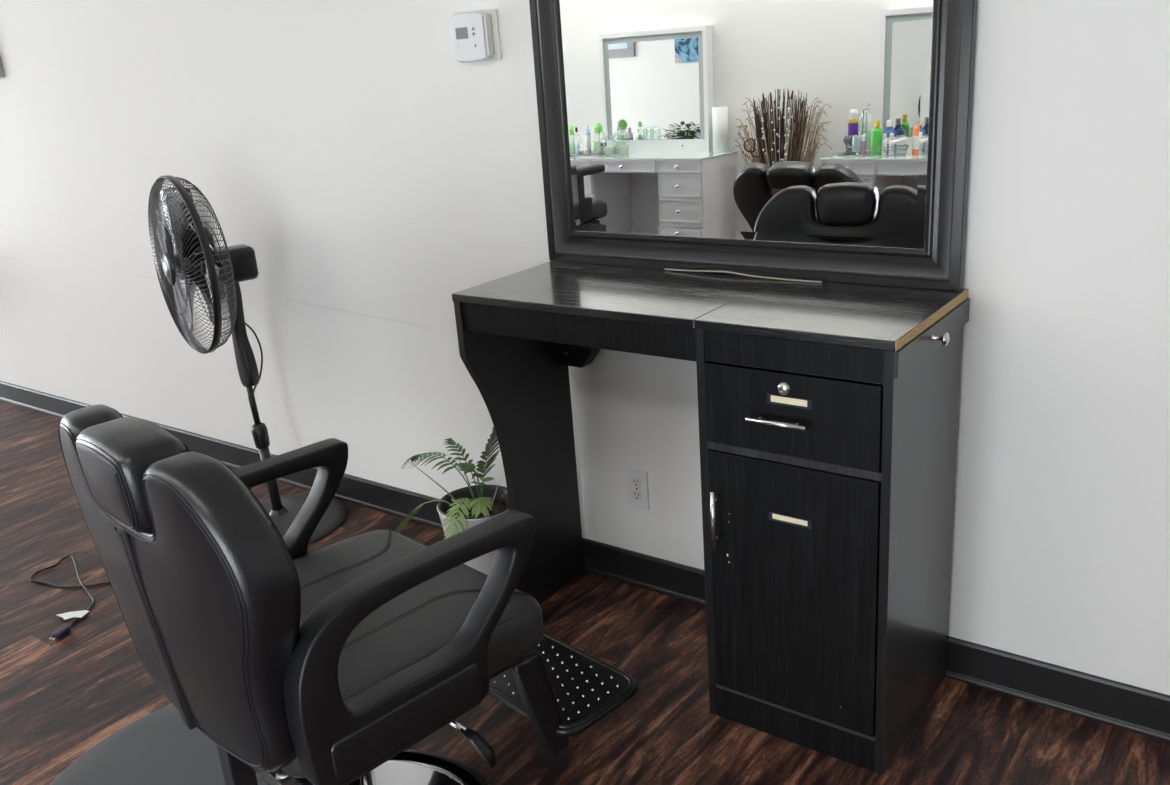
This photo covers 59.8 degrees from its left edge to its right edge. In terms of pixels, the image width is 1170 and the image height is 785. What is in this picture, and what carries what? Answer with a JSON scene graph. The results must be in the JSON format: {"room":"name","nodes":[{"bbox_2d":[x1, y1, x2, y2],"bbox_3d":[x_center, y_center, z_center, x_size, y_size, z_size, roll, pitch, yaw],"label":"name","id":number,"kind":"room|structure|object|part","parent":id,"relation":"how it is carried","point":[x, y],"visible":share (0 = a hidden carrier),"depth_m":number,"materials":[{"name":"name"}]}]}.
{"room":"hair salon","nodes":[
{"label":"hair salon","id":0,"kind":"room"},
{"bbox_2d":[0,0,1169,694],"bbox_3d":[-1.421,-1.022,3.603,11.000,2.750,0.120,9,23,35],"label":"wall","id":1,"kind":"structure","parent":0,"point":[365,168],"depth_m":2.88,"materials":[{"name":"white paint"}]},
{"bbox_2d":[0,58,4,77],"bbox_3d":[-2.627,-1.575,4.230,0.585,0.534,0.024,9,23,35],"label":"framed picture","id":2,"kind":"object","parent":1,"relation":"attached to","point":[2,74],"visible":1,"depth_m":4.14,"materials":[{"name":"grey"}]},
{"bbox_2d":[1,257,430,327],"bbox_3d":[-1.663,-0.425,3.950,2.970,0.064,0.002,9,23,35],"label":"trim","id":3,"kind":"structure","parent":1,"relation":"attached to","point":[1,257],"depth_m":3.34,"materials":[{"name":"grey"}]},
{"bbox_2d":[450,9,501,62],"bbox_3d":[-0.289,-0.927,2.651,0.148,0.124,0.035,9,23,35],"label":"thermostat","id":4,"kind":"object","parent":1,"relation":"attached to","point":[475,34],"visible":1,"depth_m":2.63,"materials":[{"name":"white plastic"}]},
{"bbox_2d":[0,381,1169,741],"bbox_3d":[-1.366,0.250,3.975,11.000,0.100,0.018,9,23,35],"label":"baseboard","id":5,"kind":"structure","parent":1,"relation":"attached to","point":[1132,708],"depth_m":2.78,"materials":[{"name":"black wood"}]},
{"bbox_2d":[626,467,648,509],"bbox_3d":[0.144,0.265,2.804,0.070,0.114,0.008,9,23,35],"label":"wall outlet","id":6,"kind":"object","parent":1,"relation":"attached to","point":[637,480],"visible":1,"depth_m":2.80,"materials":[{"name":"white plastic"}]},
{"bbox_2d":[631,477,641,487],"bbox_3d":[0.141,0.247,2.796,0.033,0.029,0.002,9,23,35],"label":"receptacle","id":7,"kind":"object","parent":6,"relation":"attached to","point":[636,482],"depth_m":2.79,"materials":[{"name":"white plastic"}]},
{"bbox_2d":[632,490,641,500],"bbox_3d":[0.144,0.284,2.808,0.033,0.029,0.002,9,23,35],"label":"receptacle","id":8,"kind":"object","parent":6,"relation":"attached to","point":[636,494],"depth_m":2.81,"materials":[{"name":"white plastic"}]},
{"bbox_2d":[0,400,1169,784],"bbox_3d":[-2.442,0.895,2.624,11.240,0.100,3.940,9,23,35],"label":"floor","id":9,"kind":"structure","parent":0,"point":[60,698],"depth_m":2.44,"materials":[{"name":"brown wood"}]},
{"bbox_2d":[50,704,269,784],"bbox_3d":[-0.807,0.852,2.205,0.735,0.014,0.820,9,23,35],"label":"floor mat","id":10,"kind":"object","parent":9,"relation":"on","point":[157,748],"visible":0.22,"depth_m":2.30,"materials":[{"name":"grey rubber"}]},
{"bbox_2d":[29,175,347,639],"bbox_3d":[-1.303,-0.045,3.131,1.006,1.193,0.547,-18,23,-35],"label":"pedestal fan","id":11,"kind":"object","parent":9,"relation":"on","point":[182,250],"visible":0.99,"depth_m":3.11,"materials":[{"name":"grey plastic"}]},
{"bbox_3d":[-1.440,0.195,3.214,0.456,0.704,0.808,9,23,35],"label":"power cord","id":12,"kind":"part","parent":11,"relation":"part of","materials":[{"name":"black rubber"}]},
{"bbox_2d":[148,177,213,352],"bbox_3d":[-1.242,-0.379,3.090,0.036,0.537,0.538,-17,23,-33],"label":"grille","id":13,"kind":"object","parent":11,"relation":"attached to","point":[182,251],"depth_m":3.05,"materials":[{"name":"grey metal"}]},
{"bbox_2d":[160,177,236,347],"bbox_3d":[-1.181,-0.397,3.132,0.072,0.538,0.538,-17,23,-33],"label":"grille","id":14,"kind":"object","parent":11,"relation":"attached to","point":[179,210],"depth_m":3.06,"materials":[{"name":"grey metal"}]},
{"bbox_2d":[58,404,637,784],"bbox_3d":[-0.376,0.403,1.940,0.896,0.970,0.654,-21,25,-41],"label":"salon chair","id":15,"kind":"object","parent":9,"relation":"on","point":[323,666],"visible":1,"depth_m":1.59,"materials":[{"name":"black leather"}]},
{"bbox_3d":[-0.655,0.307,1.630,0.119,0.530,0.654,-21,25,-41],"label":"backrest","id":16,"kind":"part","parent":15,"relation":"part of","materials":[{"name":"black leather"}]},
{"bbox_3d":[-0.670,0.296,2.037,0.475,0.296,0.050,-21,25,-41],"label":"armrest","id":17,"kind":"part","parent":15,"relation":"part of","materials":[{"name":"black plastic"}]},
{"bbox_3d":[-0.448,0.531,1.900,0.450,0.055,0.504,-21,25,-41],"label":"seat frame","id":18,"kind":"part","parent":15,"relation":"part of","materials":[{"name":"black plastic"}]},
{"bbox_3d":[-0.258,0.401,1.635,0.475,0.296,0.050,-21,25,-41],"label":"armrest","id":19,"kind":"part","parent":15,"relation":"part of","materials":[{"name":"black plastic"}]},
{"bbox_3d":[-0.434,0.442,1.891,0.537,0.116,0.536,-21,25,-41],"label":"seat","id":20,"kind":"part","parent":15,"relation":"part of","materials":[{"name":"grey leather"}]},
{"bbox_3d":[-0.280,0.569,1.812,0.174,0.030,0.015,8,22,33],"label":"lever","id":21,"kind":"part","parent":15,"relation":"part of","materials":[{"name":"silver metal"}]},
{"bbox_3d":[-0.088,0.619,2.015,0.120,0.257,0.030,-21,25,-41],"label":"plate","id":22,"kind":"part","parent":15,"relation":"part of","materials":[{"name":"black metal"}]},
{"bbox_2d":[394,427,508,574],"bbox_3d":[-0.387,0.295,2.958,0.414,0.524,0.284,9,23,35],"label":"potted palm","id":23,"kind":"object","parent":9,"relation":"on","point":[459,510],"visible":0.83,"depth_m":2.90,"materials":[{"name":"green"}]},
{"bbox_2d":[437,505,508,574],"bbox_3d":[-0.303,0.430,2.980,0.233,0.243,0.233,9,23,35],"label":"pot","id":24,"kind":"object","parent":23,"relation":"attached to","point":[458,521],"depth_m":2.89,"materials":[{"name":"white ceramic"}]},
{"bbox_2d":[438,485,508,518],"bbox_3d":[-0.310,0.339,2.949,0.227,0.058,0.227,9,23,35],"label":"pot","id":25,"kind":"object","parent":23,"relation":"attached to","point":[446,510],"depth_m":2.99,"materials":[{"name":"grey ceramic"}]},
{"bbox_2d":[452,261,821,604],"bbox_3d":[0.149,0.190,2.496,0.772,0.942,0.416,9,23,35],"label":"table","id":26,"kind":"object","parent":9,"relation":"on","point":[519,334],"depth_m":2.51,"materials":[{"name":"black wood"}]},
{"bbox_3d":[-0.157,0.156,2.714,0.019,0.912,0.395,9,23,35],"label":"panel","id":27,"kind":"part","parent":26,"relation":"part of","materials":[{"name":"black wood"}]},
{"bbox_3d":[0.356,-0.275,2.364,0.410,0.009,0.013,10,23,36],"label":"edge strip","id":28,"kind":"part","parent":26,"relation":"part of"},
{"bbox_2d":[529,0,976,291],"bbox_3d":[0.302,-0.850,2.219,1.073,1.200,0.022,9,22,35],"label":"wall mirror","id":29,"kind":"object","parent":26,"relation":"on","point":[813,140],"visible":1,"depth_m":2.26,"materials":[{"name":"black mirror"}]},
{"bbox_2d":[694,279,969,774],"bbox_3d":[0.542,0.268,2.195,0.447,0.931,0.457,9,23,35],"label":"storage cabinet","id":30,"kind":"object","parent":9,"relation":"on","point":[828,411],"visible":0.99,"depth_m":2.05,"materials":[{"name":"black wood"}]},
{"bbox_3d":[0.274,0.263,2.122,0.010,0.134,0.036,9,23,35],"label":"handle","id":31,"kind":"part","parent":30,"relation":"part of","materials":[{"name":"silver metal"}]},
{"bbox_3d":[0.373,0.056,1.962,0.125,0.010,0.036,9,23,35],"label":"handle","id":32,"kind":"part","parent":30,"relation":"part of","materials":[{"name":"silver metal"}]},
{"bbox_3d":[0.394,0.044,1.969,0.365,0.168,0.006,9,23,35],"label":"drawer","id":33,"kind":"part","parent":30,"relation":"part of","materials":[{"name":"black wood"}]},
{"bbox_3d":[0.389,-0.070,1.934,0.368,0.062,0.002,9,23,35],"label":"rail","id":34,"kind":"part","parent":30,"relation":"part of","materials":[{"name":"black wood"}]},
{"bbox_3d":[0.422,0.411,2.093,0.365,0.566,0.006,9,23,35],"label":"door","id":35,"kind":"part","parent":30,"relation":"part of","materials":[{"name":"black wood"}]},
{"bbox_3d":[0.445,0.684,2.189,0.370,0.010,0.004,9,23,35],"label":"rail","id":36,"kind":"part","parent":30,"relation":"part of","materials":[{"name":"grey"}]},
{"bbox_3d":[0.677,-0.102,1.937,0.031,0.027,0.027,9,23,35],"label":"knob","id":37,"kind":"part","parent":30,"relation":"part of","materials":[{"name":"silver metal"}]}
]}

